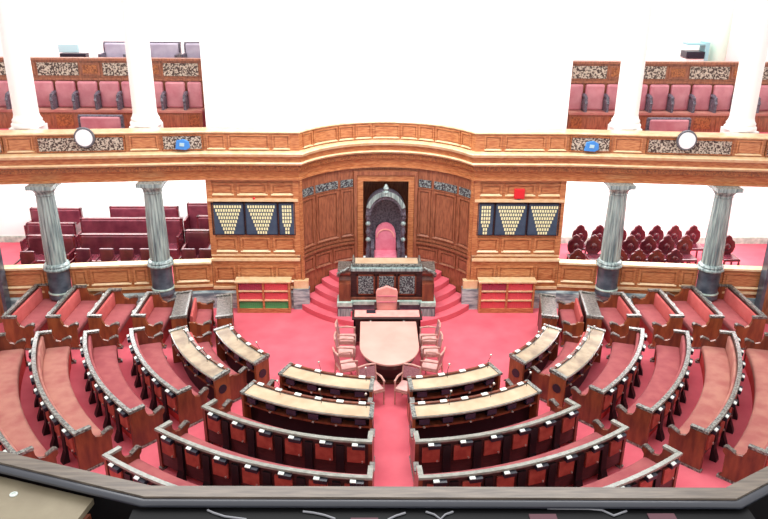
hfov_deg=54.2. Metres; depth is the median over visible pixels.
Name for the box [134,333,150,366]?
cushion
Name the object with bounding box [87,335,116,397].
cushion
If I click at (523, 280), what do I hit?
bookcase
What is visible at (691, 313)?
seat cushion
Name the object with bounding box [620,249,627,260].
carved chair
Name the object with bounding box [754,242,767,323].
wall
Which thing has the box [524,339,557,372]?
shelf
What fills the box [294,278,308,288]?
trim
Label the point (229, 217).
board
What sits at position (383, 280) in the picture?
grille
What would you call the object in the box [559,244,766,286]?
floor
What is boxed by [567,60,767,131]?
bench
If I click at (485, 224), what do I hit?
board
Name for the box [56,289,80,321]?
cushion
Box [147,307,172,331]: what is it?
seat cushion
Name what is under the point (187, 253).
leather chair
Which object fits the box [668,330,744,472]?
bench
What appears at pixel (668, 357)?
seat cushion
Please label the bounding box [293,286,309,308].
baseboard
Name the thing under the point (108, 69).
grille
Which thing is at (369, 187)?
wall niche
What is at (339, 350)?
seat cushion
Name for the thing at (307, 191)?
air vent
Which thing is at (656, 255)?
carved chair
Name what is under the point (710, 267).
marble column
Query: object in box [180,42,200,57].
seat
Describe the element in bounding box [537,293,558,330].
writing desk
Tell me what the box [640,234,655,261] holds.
carved chair
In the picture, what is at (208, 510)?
cable
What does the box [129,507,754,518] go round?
ledge
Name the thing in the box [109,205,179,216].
leather bench
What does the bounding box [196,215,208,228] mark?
leather bench
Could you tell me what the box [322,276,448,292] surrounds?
step
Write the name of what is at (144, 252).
leather chair
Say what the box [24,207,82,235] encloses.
leather bench
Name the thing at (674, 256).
carved chair
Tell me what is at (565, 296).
baseboard
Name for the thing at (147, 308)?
cushion
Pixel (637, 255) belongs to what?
carved chair
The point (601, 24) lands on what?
wall
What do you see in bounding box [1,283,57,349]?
bench
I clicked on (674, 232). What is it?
carved chair
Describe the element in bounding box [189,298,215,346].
bench
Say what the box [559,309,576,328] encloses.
seat cushion
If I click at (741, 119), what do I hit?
column
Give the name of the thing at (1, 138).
air vent
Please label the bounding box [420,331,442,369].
armchair
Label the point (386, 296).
chair
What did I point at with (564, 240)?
baseboard
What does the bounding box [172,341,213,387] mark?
shelf
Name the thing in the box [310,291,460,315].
step
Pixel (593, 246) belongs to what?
carved chair
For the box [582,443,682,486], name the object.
bench
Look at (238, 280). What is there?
bookcase
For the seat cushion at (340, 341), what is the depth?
17.35 m
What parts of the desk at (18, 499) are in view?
panel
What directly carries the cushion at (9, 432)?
on the bench at (17, 437)
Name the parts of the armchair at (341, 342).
armrest, seat frame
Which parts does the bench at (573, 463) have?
armrest, panel, panel, armrest, panel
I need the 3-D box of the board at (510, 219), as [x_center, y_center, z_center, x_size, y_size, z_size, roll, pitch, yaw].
[3.223,-1.025,19.113,0.820,0.860,0.065,0,22,-1]
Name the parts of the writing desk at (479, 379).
panel, moulding, gallery rail, knee panel, moulding, panel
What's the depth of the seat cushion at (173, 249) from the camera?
20.96 m
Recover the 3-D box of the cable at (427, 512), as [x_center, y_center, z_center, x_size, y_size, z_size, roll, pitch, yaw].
[0.408,1.865,5.463,0.207,0.014,0.095,0,22,-1]
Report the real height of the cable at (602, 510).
0.014 m
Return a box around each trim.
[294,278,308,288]
[462,278,477,288]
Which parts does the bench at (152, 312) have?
panel, rail, panel, panel, seat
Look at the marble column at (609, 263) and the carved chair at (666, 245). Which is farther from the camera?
the carved chair at (666, 245)
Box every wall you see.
[0,0,198,56]
[0,180,206,235]
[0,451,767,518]
[4,258,213,297]
[196,0,578,128]
[205,167,566,293]
[556,259,761,297]
[561,181,767,236]
[573,0,767,60]
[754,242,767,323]
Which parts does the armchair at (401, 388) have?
leg, panel, rail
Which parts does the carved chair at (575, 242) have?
backrest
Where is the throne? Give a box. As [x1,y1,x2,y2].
[365,184,405,257]
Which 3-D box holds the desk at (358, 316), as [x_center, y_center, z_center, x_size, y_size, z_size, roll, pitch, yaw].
[0.069,1.655,17.977,1.660,0.757,0.543,0,22,-1]
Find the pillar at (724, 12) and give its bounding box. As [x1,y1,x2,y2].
[708,0,735,60]
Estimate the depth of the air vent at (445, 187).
19.51 m
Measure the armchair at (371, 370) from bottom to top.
0.781 m
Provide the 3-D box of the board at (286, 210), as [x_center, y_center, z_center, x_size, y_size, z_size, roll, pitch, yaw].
[-2.456,-1.034,19.009,0.420,0.860,0.065,0,22,-1]
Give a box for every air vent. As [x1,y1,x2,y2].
[0,137,3,153]
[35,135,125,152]
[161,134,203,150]
[302,186,313,197]
[315,181,337,192]
[340,179,352,187]
[419,179,431,187]
[434,181,456,193]
[459,187,470,197]
[569,136,611,152]
[645,138,734,155]
[764,141,767,156]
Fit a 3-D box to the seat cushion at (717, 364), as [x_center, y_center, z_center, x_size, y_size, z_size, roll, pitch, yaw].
[6.636,2.737,15.362,0.786,0.120,4.277,12,25,27]
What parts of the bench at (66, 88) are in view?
arm, panel, arm, arm, panel, arm, rail, moulding, panel, seat, arm, panel, arm, arm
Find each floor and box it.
[0,242,173,283]
[0,308,767,487]
[202,110,205,124]
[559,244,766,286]
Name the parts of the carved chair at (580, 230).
backrest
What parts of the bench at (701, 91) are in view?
arm, arm, panel, arm, panel, seat, moulding, rail, arm, panel, arm, arm, panel, arm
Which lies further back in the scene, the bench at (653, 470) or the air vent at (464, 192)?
the air vent at (464, 192)
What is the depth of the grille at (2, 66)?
19.44 m
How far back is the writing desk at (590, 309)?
18.07 m
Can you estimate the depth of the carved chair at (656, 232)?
21.50 m
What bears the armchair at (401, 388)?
on the floor at (300, 337)
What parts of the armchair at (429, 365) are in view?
armrest, seat frame, armrest, leg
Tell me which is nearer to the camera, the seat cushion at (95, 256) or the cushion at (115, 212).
the seat cushion at (95, 256)
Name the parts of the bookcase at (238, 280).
panel, shelf, shelf, shelf, shelf, panel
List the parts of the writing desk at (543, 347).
panel, moulding, gallery rail, knee panel, moulding, panel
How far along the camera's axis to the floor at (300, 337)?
16.77 m
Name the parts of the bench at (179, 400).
panel, rail, panel, seat, panel, armrest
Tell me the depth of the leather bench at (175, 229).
21.13 m
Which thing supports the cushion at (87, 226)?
on the leather bench at (175, 229)
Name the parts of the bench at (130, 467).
panel, panel, armrest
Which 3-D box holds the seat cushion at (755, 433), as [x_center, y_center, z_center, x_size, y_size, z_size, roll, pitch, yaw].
[7.412,2.869,15.050,2.712,0.120,4.325,0,22,-1]
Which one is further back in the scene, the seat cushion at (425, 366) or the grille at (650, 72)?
the grille at (650, 72)
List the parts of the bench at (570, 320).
seat, panel, panel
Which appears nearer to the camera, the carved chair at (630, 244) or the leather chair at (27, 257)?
the leather chair at (27, 257)
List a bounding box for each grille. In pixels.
[0,62,5,74]
[36,62,78,74]
[102,63,127,75]
[163,63,198,75]
[357,274,374,294]
[377,274,395,288]
[398,274,415,294]
[572,66,607,78]
[643,66,666,78]
[689,67,730,78]
[762,67,767,79]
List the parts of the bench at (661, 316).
panel, seat, panel, rail, panel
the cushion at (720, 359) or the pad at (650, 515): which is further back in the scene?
the cushion at (720, 359)
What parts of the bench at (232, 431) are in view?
panel, armrest, rail, panel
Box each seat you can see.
[98,41,125,56]
[150,42,181,57]
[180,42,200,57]
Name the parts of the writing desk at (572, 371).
panel, moulding, gallery rail, knee panel, moulding, panel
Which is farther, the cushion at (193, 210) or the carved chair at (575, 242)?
the cushion at (193, 210)
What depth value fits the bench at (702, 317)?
18.36 m
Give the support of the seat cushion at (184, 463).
on the bench at (210, 464)
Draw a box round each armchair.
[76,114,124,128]
[332,347,357,375]
[333,331,355,369]
[335,319,355,345]
[357,363,385,404]
[394,363,420,404]
[419,319,440,356]
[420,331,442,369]
[420,347,445,374]
[645,117,690,131]
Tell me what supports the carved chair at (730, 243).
on the floor at (748, 254)
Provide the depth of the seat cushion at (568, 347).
16.73 m
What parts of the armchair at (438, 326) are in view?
seat frame, armrest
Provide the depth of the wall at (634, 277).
19.49 m
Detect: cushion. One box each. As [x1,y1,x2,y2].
[0,349,46,456]
[0,426,16,451]
[12,287,42,323]
[20,299,57,335]
[27,225,74,233]
[27,237,73,253]
[31,210,79,222]
[35,254,66,263]
[36,336,73,428]
[42,346,100,435]
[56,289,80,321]
[63,301,97,333]
[81,220,180,242]
[81,236,148,253]
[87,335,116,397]
[91,254,140,261]
[93,345,152,413]
[96,292,115,320]
[104,304,135,332]
[111,208,176,216]
[128,459,198,485]
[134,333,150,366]
[139,296,153,319]
[139,342,197,394]
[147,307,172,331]
[169,243,177,253]
[180,433,366,474]
[186,232,209,253]
[188,205,207,228]
[190,298,197,321]
[195,309,212,328]
[198,218,208,228]
[198,342,236,374]
[227,411,286,429]
[336,359,355,370]
[338,346,354,354]
[339,334,355,342]
[374,250,396,257]
[374,380,383,391]
[375,222,395,249]
[395,380,407,392]
[419,334,435,342]
[421,346,437,354]
[422,359,440,370]
[424,432,602,474]
[486,411,554,431]
[541,342,577,373]
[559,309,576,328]
[571,332,585,352]
[574,298,583,321]
[581,342,634,394]
[582,457,656,486]
[599,308,624,332]
[617,296,632,320]
[621,333,639,372]
[627,345,680,412]
[634,304,666,333]
[653,293,674,321]
[661,335,685,397]
[672,301,705,333]
[679,346,730,433]
[687,290,714,322]
[705,336,736,428]
[711,299,748,330]
[723,288,755,323]
[734,348,767,454]
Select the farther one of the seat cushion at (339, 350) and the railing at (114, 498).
the seat cushion at (339, 350)
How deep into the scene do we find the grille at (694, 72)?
19.77 m
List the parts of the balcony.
panel, panel sill, panel, panel sill, panel, panel, panel sill, panel, panel sill, panel, panel, panel sill, panel, panel, panel sill, moulding, moulding, moulding, panel, panel, panel sill, panel, panel sill, panel, panel, panel, panel sill, panel sill, panel, panel sill, panel, panel sill, panel, panel sill, panel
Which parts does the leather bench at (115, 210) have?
rail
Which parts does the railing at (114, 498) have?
moulding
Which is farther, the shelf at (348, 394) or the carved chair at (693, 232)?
the carved chair at (693, 232)
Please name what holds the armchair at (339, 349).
on the floor at (300, 337)
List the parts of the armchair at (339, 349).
armrest, armrest, seat frame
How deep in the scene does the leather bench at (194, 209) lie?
21.84 m
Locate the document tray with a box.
[366,310,375,312]
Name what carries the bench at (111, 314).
on the floor at (300, 337)
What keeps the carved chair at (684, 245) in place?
on the floor at (748, 254)
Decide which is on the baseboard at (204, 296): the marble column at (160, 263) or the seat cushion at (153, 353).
the marble column at (160, 263)
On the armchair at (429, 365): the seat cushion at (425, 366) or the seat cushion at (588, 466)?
the seat cushion at (425, 366)
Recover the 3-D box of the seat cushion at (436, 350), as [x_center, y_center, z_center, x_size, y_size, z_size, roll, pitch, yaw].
[1.034,2.061,16.984,0.376,0.050,0.384,0,22,-1]
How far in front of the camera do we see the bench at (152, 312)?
18.18 m
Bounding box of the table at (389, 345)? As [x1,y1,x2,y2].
[360,322,418,383]
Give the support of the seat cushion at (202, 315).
on the bench at (202, 321)
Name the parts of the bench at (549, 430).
armrest, panel, rail, panel, armrest, panel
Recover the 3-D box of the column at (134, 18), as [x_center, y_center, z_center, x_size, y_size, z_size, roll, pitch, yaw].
[-5.891,-5.104,17.933,0.760,5.440,0.760,0,22,-1]
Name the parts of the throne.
post, armrest, panel, armrest, post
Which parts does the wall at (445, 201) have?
panel, panel sill, panel, panel sill, panel, panel sill, panel, panel sill, panel, panel, panel sill, panel, panel sill, panel, panel sill, panel, panel, panel, panel, panel sill, panel, panel sill, panel sill, panel, panel, panel, panel, panel sill, panel, panel sill, panel, panel, panel, panel, panel sill, panel, panel sill, panel, panel, panel sill, panel, panel sill, panel, panel sill, panel, panel sill, panel, panel sill, panel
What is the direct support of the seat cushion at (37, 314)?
on the bench at (26, 317)
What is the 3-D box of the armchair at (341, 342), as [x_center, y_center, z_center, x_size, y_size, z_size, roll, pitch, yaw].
[-0.902,1.825,17.502,0.494,0.781,0.480,0,22,-1]
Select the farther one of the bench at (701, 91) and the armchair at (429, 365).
the bench at (701, 91)
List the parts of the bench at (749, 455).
armrest, panel, seat, panel, rail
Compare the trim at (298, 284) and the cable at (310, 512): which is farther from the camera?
the trim at (298, 284)
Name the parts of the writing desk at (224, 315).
moulding, moulding, panel, gallery rail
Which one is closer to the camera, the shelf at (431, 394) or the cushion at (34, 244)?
the shelf at (431, 394)
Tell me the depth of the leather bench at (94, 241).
20.41 m
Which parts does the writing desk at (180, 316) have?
moulding, panel, moulding, gallery rail, panel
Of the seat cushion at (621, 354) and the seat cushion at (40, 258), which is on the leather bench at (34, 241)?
the seat cushion at (40, 258)
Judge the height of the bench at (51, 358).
0.870 m
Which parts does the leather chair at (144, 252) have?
backrest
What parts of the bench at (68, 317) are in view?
panel, rail, panel, seat, panel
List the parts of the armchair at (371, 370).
rail, panel, leg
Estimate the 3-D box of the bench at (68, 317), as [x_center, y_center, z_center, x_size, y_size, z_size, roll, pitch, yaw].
[-7.516,1.377,18.348,0.795,0.870,1.830,0,22,-1]
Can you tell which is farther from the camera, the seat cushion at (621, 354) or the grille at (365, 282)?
the grille at (365, 282)
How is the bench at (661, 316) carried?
on the floor at (300, 337)
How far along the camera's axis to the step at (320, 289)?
19.78 m
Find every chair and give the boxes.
[13,251,36,264]
[70,248,92,262]
[94,248,115,261]
[114,248,135,261]
[135,248,149,260]
[179,248,197,258]
[196,248,211,258]
[374,286,399,309]
[566,234,586,259]
[569,249,585,259]
[572,225,587,253]
[585,234,601,269]
[591,225,603,250]
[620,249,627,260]
[621,230,626,248]
[622,234,637,260]
[629,249,645,261]
[630,225,645,248]
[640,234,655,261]
[648,225,664,262]
[648,249,664,262]
[658,235,674,262]
[666,225,683,262]
[666,249,682,262]
[676,235,697,264]
[685,225,703,263]
[723,235,739,264]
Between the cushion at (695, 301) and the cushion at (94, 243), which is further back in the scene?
the cushion at (94, 243)
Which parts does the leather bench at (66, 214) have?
armrest, rail, armrest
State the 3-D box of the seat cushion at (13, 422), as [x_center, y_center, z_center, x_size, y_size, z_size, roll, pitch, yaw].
[-7.146,2.846,14.783,2.712,0.120,4.325,0,22,-1]
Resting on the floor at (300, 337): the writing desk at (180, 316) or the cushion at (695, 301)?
the writing desk at (180, 316)
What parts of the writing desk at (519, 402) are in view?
panel, moulding, gallery rail, knee panel, moulding, panel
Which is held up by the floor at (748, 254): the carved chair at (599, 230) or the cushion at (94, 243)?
the carved chair at (599, 230)
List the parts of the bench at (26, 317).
panel, panel, rail, seat, panel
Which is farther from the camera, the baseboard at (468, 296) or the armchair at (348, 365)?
the baseboard at (468, 296)
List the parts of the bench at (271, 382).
armrest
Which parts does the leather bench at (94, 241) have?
armrest, rail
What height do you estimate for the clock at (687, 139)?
0.490 m
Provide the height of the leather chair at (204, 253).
0.840 m
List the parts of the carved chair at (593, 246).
seat, backrest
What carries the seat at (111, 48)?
on the floor at (203, 112)
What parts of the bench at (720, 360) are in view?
armrest, panel, seat, panel, rail, panel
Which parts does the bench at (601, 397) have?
armrest, panel, seat, panel, rail, panel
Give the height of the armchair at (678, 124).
1.020 m
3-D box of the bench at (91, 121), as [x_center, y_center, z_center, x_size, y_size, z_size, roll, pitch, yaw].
[-7.099,-3.074,18.781,1.140,1.020,0.500,0,22,-1]
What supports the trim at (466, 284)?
attached to the wall at (445, 201)
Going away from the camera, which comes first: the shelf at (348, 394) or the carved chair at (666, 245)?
the shelf at (348, 394)
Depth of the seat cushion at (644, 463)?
12.84 m
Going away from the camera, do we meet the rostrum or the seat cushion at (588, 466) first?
the seat cushion at (588, 466)
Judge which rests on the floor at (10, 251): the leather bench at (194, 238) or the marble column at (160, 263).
the leather bench at (194, 238)
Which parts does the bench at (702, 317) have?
panel, seat, rail, panel, panel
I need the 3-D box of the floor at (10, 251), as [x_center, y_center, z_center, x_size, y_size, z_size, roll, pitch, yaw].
[-8.153,0.428,21.095,7.250,0.580,3.974,0,22,-1]
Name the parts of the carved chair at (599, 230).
backrest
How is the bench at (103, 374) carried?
on the floor at (300, 337)
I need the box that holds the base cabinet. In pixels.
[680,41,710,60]
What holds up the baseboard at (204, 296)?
attached to the wall at (445, 201)
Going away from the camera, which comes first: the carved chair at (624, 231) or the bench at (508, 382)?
the bench at (508, 382)
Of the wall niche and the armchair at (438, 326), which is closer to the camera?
the armchair at (438, 326)
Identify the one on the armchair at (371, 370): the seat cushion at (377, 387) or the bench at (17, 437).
the seat cushion at (377, 387)
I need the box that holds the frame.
[354,170,417,257]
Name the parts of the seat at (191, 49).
arm, backrest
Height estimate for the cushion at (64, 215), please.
0.860 m
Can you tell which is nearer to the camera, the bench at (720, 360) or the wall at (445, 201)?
the bench at (720, 360)
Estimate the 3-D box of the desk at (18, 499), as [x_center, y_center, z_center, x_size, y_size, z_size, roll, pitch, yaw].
[-3.242,2.231,5.648,2.110,0.798,1.650,0,22,-1]
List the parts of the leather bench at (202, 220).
rail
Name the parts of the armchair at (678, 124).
arm, rail, backrest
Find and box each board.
[211,202,245,234]
[244,202,278,234]
[278,202,295,234]
[477,203,494,235]
[493,203,527,235]
[526,203,560,235]
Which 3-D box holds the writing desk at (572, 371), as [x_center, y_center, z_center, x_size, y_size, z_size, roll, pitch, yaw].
[4.234,2.168,16.186,0.537,1.205,2.565,14,25,30]
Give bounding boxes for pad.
[529,514,556,518]
[647,513,676,518]
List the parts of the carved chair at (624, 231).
backrest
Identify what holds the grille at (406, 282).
attached to the rostrum
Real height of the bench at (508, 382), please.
0.780 m
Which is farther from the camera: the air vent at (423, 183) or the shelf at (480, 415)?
the air vent at (423, 183)
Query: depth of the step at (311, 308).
19.25 m
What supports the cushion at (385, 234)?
on the throne
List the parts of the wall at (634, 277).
panel sill, panel, panel sill, panel, panel sill, panel, panel, panel, panel sill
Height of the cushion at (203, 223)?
0.900 m
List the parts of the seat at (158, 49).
rail, arm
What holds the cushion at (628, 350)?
on the bench at (601, 397)
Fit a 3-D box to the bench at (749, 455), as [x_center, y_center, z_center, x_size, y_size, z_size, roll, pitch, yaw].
[7.581,2.856,14.991,1.150,0.870,5.056,12,24,26]
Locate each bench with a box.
[0,57,204,128]
[0,332,57,463]
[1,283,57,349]
[20,222,77,250]
[20,234,76,271]
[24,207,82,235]
[28,330,112,470]
[45,285,102,349]
[74,233,148,262]
[76,217,184,259]
[80,329,164,448]
[86,288,137,348]
[102,445,198,485]
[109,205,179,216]
[127,327,208,427]
[130,291,175,348]
[154,420,374,485]
[181,229,210,258]
[183,202,207,229]
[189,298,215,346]
[189,331,247,402]
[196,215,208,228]
[201,398,374,473]
[266,379,372,401]
[409,378,513,429]
[409,398,580,480]
[413,419,628,486]
[530,331,585,402]
[557,298,583,346]
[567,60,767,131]
[570,327,646,428]
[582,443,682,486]
[596,292,641,347]
[616,329,693,448]
[631,288,684,348]
[665,285,724,348]
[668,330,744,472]
[711,284,767,349]
[716,332,767,483]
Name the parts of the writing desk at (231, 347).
panel, moulding, knee panel, gallery rail, moulding, panel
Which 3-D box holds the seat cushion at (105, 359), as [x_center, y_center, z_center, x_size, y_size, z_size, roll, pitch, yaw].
[-5.465,2.581,15.483,0.730,0.120,3.586,-13,25,-30]
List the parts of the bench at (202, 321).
panel, panel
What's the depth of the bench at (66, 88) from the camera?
19.54 m
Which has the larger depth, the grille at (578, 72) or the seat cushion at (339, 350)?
the grille at (578, 72)
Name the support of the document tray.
on the desk at (358, 316)
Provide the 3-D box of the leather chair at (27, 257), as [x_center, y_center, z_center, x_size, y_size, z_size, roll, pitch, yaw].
[-9.351,0.242,19.622,0.460,0.840,0.470,0,22,-1]
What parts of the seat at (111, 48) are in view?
arm, rail, backrest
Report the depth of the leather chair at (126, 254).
19.91 m
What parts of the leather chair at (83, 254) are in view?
backrest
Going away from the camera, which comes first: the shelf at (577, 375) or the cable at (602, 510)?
the cable at (602, 510)
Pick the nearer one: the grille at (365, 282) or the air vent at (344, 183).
the grille at (365, 282)
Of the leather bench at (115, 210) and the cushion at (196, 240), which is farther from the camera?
the leather bench at (115, 210)
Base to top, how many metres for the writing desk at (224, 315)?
0.880 m
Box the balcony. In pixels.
[0,118,767,186]
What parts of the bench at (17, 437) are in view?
panel, rail, seat, panel, armrest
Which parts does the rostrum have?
marble panel, panel, moulding, marble panel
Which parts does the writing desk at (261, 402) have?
panel, moulding, knee panel, gallery rail, panel, moulding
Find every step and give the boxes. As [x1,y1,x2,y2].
[302,302,468,326]
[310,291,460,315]
[315,283,455,302]
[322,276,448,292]
[329,268,441,281]
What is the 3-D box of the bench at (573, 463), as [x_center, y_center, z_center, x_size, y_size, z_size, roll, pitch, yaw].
[2.408,3.601,13.017,4.114,0.870,1.092,-8,23,-19]
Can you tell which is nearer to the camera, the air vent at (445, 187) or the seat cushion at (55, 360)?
the seat cushion at (55, 360)
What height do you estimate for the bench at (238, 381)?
0.780 m
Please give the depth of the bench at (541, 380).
16.16 m
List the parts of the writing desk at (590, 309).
panel, gallery rail, moulding, panel, moulding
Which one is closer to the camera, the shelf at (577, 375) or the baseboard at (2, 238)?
the shelf at (577, 375)
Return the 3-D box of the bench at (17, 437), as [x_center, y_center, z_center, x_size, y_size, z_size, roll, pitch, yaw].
[-7.313,2.832,14.719,1.150,0.870,5.056,-12,25,-28]
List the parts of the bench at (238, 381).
panel, panel, armrest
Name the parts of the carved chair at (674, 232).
backrest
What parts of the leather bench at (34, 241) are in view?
armrest, rail, armrest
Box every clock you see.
[74,127,94,147]
[676,130,696,150]
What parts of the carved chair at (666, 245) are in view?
backrest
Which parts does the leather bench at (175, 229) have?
armrest, rail, seat frame, armrest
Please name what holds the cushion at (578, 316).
on the bench at (570, 320)
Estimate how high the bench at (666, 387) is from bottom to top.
0.870 m
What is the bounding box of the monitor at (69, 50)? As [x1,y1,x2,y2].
[58,44,88,56]
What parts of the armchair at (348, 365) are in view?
panel, armrest, seat frame, armrest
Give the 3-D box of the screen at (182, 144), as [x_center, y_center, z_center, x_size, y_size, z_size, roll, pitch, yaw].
[-4.830,-2.754,17.979,0.347,0.258,0.080,0,22,-1]
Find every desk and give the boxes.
[0,476,93,518]
[169,290,192,331]
[169,325,230,407]
[213,324,269,383]
[215,293,233,327]
[240,380,374,438]
[278,361,374,401]
[352,310,421,345]
[407,354,502,422]
[409,371,541,442]
[508,315,561,383]
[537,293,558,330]
[547,325,605,406]
[579,290,603,331]
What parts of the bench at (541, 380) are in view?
armrest, panel, panel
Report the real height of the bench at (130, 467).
0.870 m
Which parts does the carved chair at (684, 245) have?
backrest, seat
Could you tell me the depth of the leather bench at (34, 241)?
20.38 m
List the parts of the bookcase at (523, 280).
panel, shelf, shelf, shelf, shelf, panel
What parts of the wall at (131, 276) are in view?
panel, panel sill, panel, panel, panel sill, panel, panel, panel sill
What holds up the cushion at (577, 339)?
on the bench at (541, 380)
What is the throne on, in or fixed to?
on the step at (332, 273)
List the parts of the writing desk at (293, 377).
panel, moulding, knee panel, gallery rail, moulding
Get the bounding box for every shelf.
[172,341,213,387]
[217,339,253,372]
[245,401,368,427]
[282,381,368,399]
[413,381,497,399]
[415,400,535,427]
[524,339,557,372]
[566,345,600,386]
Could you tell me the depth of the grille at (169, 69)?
19.51 m
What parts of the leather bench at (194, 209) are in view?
armrest, rail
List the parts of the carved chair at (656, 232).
backrest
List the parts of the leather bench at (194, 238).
armrest, rail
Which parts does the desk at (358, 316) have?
panel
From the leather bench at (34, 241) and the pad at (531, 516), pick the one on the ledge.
the pad at (531, 516)
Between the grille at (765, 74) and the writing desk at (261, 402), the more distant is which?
the grille at (765, 74)
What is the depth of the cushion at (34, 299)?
18.42 m
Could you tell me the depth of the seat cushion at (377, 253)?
20.27 m
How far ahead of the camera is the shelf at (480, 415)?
14.16 m
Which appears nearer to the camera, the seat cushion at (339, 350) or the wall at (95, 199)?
the seat cushion at (339, 350)
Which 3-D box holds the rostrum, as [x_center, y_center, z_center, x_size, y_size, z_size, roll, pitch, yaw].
[0.059,0.735,19.167,2.520,1.580,0.690,0,22,-1]
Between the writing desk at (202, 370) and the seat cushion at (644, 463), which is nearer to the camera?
the seat cushion at (644, 463)
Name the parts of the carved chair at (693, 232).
backrest, seat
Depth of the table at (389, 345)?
16.40 m
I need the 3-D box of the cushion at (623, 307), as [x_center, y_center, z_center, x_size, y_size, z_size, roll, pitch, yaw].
[5.928,1.304,18.362,0.070,0.340,1.204,0,22,-1]
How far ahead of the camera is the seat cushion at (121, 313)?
18.38 m
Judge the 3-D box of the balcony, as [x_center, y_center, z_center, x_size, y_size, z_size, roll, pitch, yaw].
[0.071,-2.693,18.770,20.753,1.240,2.391,0,22,-1]
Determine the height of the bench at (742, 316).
0.870 m
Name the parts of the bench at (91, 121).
rail, backrest, arm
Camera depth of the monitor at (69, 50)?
20.25 m
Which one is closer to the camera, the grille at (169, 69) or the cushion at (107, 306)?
the cushion at (107, 306)
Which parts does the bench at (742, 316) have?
panel, seat, rail, panel, panel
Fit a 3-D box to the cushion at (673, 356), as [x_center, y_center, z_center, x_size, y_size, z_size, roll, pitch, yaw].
[5.944,2.457,15.482,0.305,0.340,3.606,13,25,28]
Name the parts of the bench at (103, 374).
panel, panel, rail, seat, panel, armrest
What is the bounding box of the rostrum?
[336,255,436,316]
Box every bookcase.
[234,277,291,312]
[477,277,536,312]
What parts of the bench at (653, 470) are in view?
armrest, panel, panel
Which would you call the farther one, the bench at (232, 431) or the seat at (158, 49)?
the seat at (158, 49)
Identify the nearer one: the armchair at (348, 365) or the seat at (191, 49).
the armchair at (348, 365)
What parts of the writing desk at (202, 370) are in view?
panel, moulding, knee panel, gallery rail, moulding, panel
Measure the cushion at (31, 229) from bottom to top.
0.680 m
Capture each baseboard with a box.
[0,236,184,241]
[10,290,293,307]
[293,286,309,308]
[461,286,477,308]
[533,290,754,307]
[561,237,767,243]
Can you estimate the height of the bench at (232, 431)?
0.870 m
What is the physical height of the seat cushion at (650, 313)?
0.120 m
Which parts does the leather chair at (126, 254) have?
backrest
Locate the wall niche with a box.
[363,181,407,255]
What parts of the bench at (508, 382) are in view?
armrest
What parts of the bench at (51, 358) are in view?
panel, panel, rail, armrest, seat, panel, armrest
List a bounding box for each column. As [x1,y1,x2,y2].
[0,0,47,129]
[0,248,11,322]
[25,183,71,300]
[120,0,163,127]
[135,181,174,296]
[594,182,635,296]
[607,0,652,130]
[696,185,743,300]
[720,0,767,133]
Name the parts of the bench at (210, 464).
panel, armrest, panel, armrest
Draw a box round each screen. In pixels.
[175,139,189,149]
[584,141,598,151]
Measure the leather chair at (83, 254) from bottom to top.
0.840 m
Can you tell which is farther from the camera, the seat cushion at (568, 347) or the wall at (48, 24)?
the wall at (48, 24)
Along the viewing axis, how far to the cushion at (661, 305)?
18.59 m
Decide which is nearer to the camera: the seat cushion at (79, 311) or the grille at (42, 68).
the seat cushion at (79, 311)
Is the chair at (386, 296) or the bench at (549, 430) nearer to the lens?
the bench at (549, 430)
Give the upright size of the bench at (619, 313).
0.870 m
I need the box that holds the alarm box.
[514,188,524,199]
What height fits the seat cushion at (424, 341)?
0.050 m
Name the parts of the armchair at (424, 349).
seat frame, armrest, armrest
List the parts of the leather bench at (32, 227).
armrest, rail, armrest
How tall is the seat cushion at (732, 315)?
0.120 m
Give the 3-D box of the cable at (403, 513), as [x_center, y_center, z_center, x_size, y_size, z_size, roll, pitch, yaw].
[0.091,1.865,5.456,0.149,0.014,0.023,-11,25,-27]
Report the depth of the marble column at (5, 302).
18.79 m
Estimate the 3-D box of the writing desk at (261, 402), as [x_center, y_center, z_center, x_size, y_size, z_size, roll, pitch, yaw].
[-1.459,2.877,14.288,2.727,1.205,0.556,7,23,16]
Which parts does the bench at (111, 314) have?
panel, rail, panel, panel, seat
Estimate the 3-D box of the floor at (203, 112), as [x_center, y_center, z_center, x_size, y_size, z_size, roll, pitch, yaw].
[-8.170,-4.330,21.114,7.000,1.600,2.200,0,22,-1]
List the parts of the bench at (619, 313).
seat, panel, panel, rail, panel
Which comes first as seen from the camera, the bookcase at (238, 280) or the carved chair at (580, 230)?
the bookcase at (238, 280)
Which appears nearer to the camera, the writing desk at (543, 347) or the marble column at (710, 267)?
the writing desk at (543, 347)
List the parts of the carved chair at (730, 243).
backrest, seat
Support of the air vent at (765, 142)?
in the balcony
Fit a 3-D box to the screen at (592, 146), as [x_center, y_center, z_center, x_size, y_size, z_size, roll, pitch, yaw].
[5.029,-2.738,18.159,0.347,0.258,0.080,0,22,-1]
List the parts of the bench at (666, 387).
armrest, panel, seat, rail, panel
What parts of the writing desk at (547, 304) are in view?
panel, gallery rail, moulding, panel, moulding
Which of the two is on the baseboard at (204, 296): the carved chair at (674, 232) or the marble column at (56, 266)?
the marble column at (56, 266)
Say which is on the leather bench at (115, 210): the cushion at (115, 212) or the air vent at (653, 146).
the cushion at (115, 212)
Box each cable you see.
[207,509,246,518]
[303,510,335,518]
[388,512,405,518]
[425,511,453,518]
[547,509,626,516]

